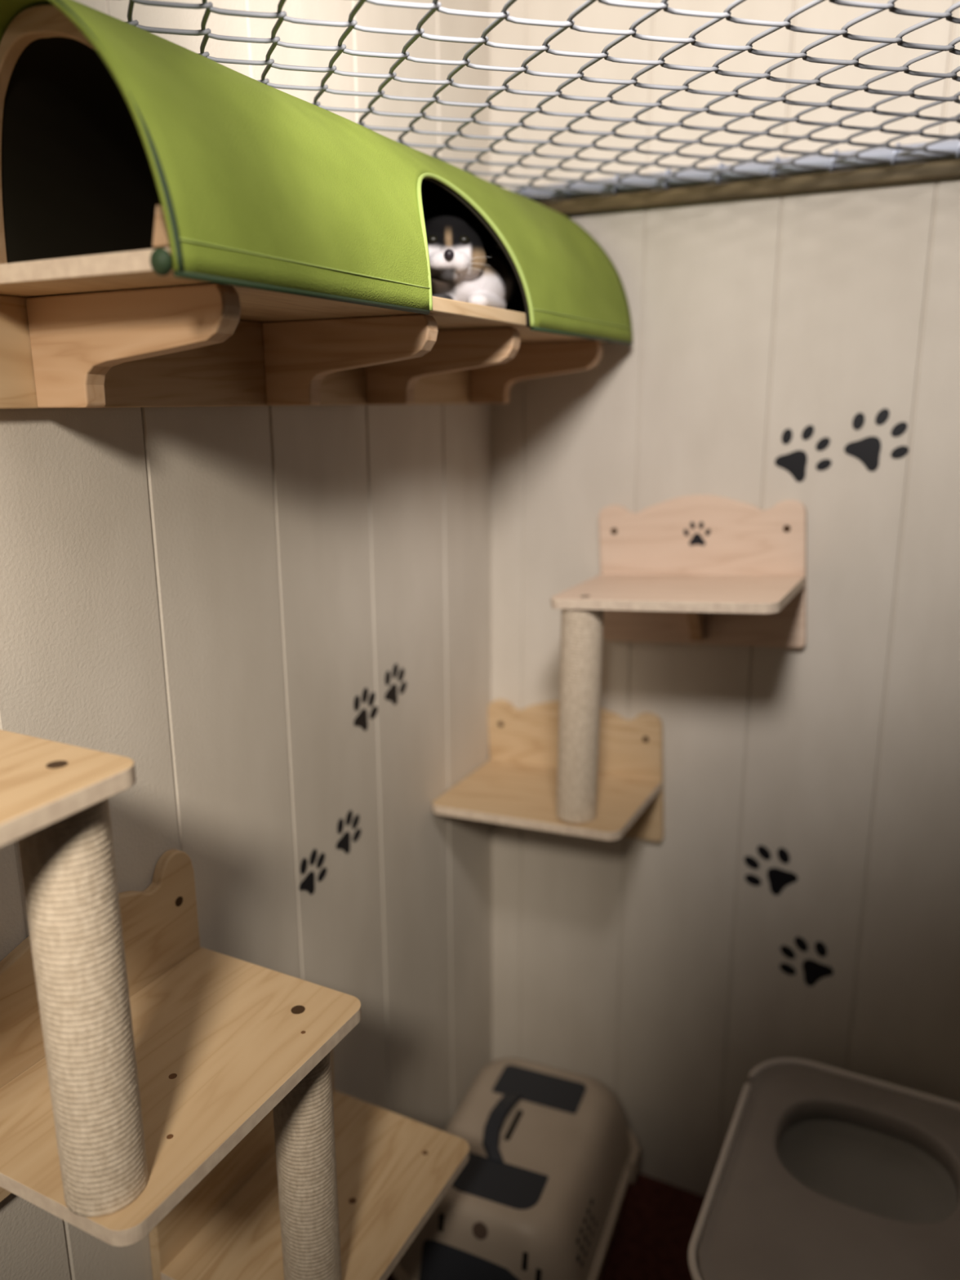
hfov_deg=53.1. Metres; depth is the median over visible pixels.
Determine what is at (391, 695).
sticker
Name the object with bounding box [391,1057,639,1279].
pet carrier
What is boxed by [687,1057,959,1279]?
box
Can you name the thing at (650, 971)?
wall
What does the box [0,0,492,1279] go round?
wall
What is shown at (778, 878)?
sticker
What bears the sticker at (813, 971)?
attached to the wall at (650, 971)
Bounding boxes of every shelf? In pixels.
[0,729,136,847]
[0,848,361,1246]
[148,1048,469,1279]
[432,698,664,841]
[551,494,806,648]
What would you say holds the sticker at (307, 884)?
attached to the wall at (206, 598)
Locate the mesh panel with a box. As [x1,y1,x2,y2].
[126,0,959,200]
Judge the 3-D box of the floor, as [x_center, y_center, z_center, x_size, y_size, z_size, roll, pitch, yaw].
[0.546,1.460,0.414,2.530,0.040,2.630,7,16,26]
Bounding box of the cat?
[422,200,525,313]
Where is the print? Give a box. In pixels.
[683,521,710,546]
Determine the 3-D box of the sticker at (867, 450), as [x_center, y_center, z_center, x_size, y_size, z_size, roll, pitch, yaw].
[0.592,-0.298,1.433,0.090,0.092,0.001,7,16,26]
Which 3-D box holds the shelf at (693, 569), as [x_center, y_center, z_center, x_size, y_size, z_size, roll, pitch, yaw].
[0.310,-0.084,1.489,0.354,0.260,0.251,7,16,26]
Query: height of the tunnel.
0.311 m
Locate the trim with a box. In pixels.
[539,159,959,215]
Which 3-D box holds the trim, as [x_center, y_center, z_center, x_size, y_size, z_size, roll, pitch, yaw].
[1.127,-0.584,1.068,2.499,0.020,0.022,7,16,26]
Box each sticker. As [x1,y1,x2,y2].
[298,848,326,894]
[336,809,360,853]
[353,687,377,730]
[384,663,406,704]
[744,844,797,895]
[774,425,831,482]
[779,936,833,986]
[844,408,908,471]
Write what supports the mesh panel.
attached to the wall at (650, 971)
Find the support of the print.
attached to the shelf at (693, 569)
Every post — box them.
[17,797,148,1217]
[272,1051,342,1279]
[555,608,604,823]
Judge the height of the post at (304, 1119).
0.355 m
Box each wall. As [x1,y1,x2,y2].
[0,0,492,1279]
[489,0,959,1196]
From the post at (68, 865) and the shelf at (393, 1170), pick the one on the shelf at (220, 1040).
the post at (68, 865)
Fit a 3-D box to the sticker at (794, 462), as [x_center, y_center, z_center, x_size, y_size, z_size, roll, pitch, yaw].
[0.500,-0.288,1.484,0.085,0.087,0.001,7,16,26]
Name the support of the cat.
on the tunnel
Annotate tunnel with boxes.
[0,0,632,408]
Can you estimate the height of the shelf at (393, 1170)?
0.252 m
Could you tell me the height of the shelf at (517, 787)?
0.257 m
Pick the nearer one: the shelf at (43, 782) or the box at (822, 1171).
the shelf at (43, 782)
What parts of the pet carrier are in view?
door, latch knob, panel, handle, panel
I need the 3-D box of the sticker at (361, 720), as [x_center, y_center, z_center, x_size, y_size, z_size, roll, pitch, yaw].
[-0.171,0.104,1.440,0.001,0.066,0.064,7,16,26]
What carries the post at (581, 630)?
on the shelf at (517, 787)
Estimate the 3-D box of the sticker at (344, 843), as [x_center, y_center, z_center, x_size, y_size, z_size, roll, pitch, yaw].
[-0.196,0.287,1.434,0.001,0.066,0.064,7,16,26]
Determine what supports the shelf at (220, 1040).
attached to the wall at (206, 598)
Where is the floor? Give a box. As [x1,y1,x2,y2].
[386,1172,705,1279]

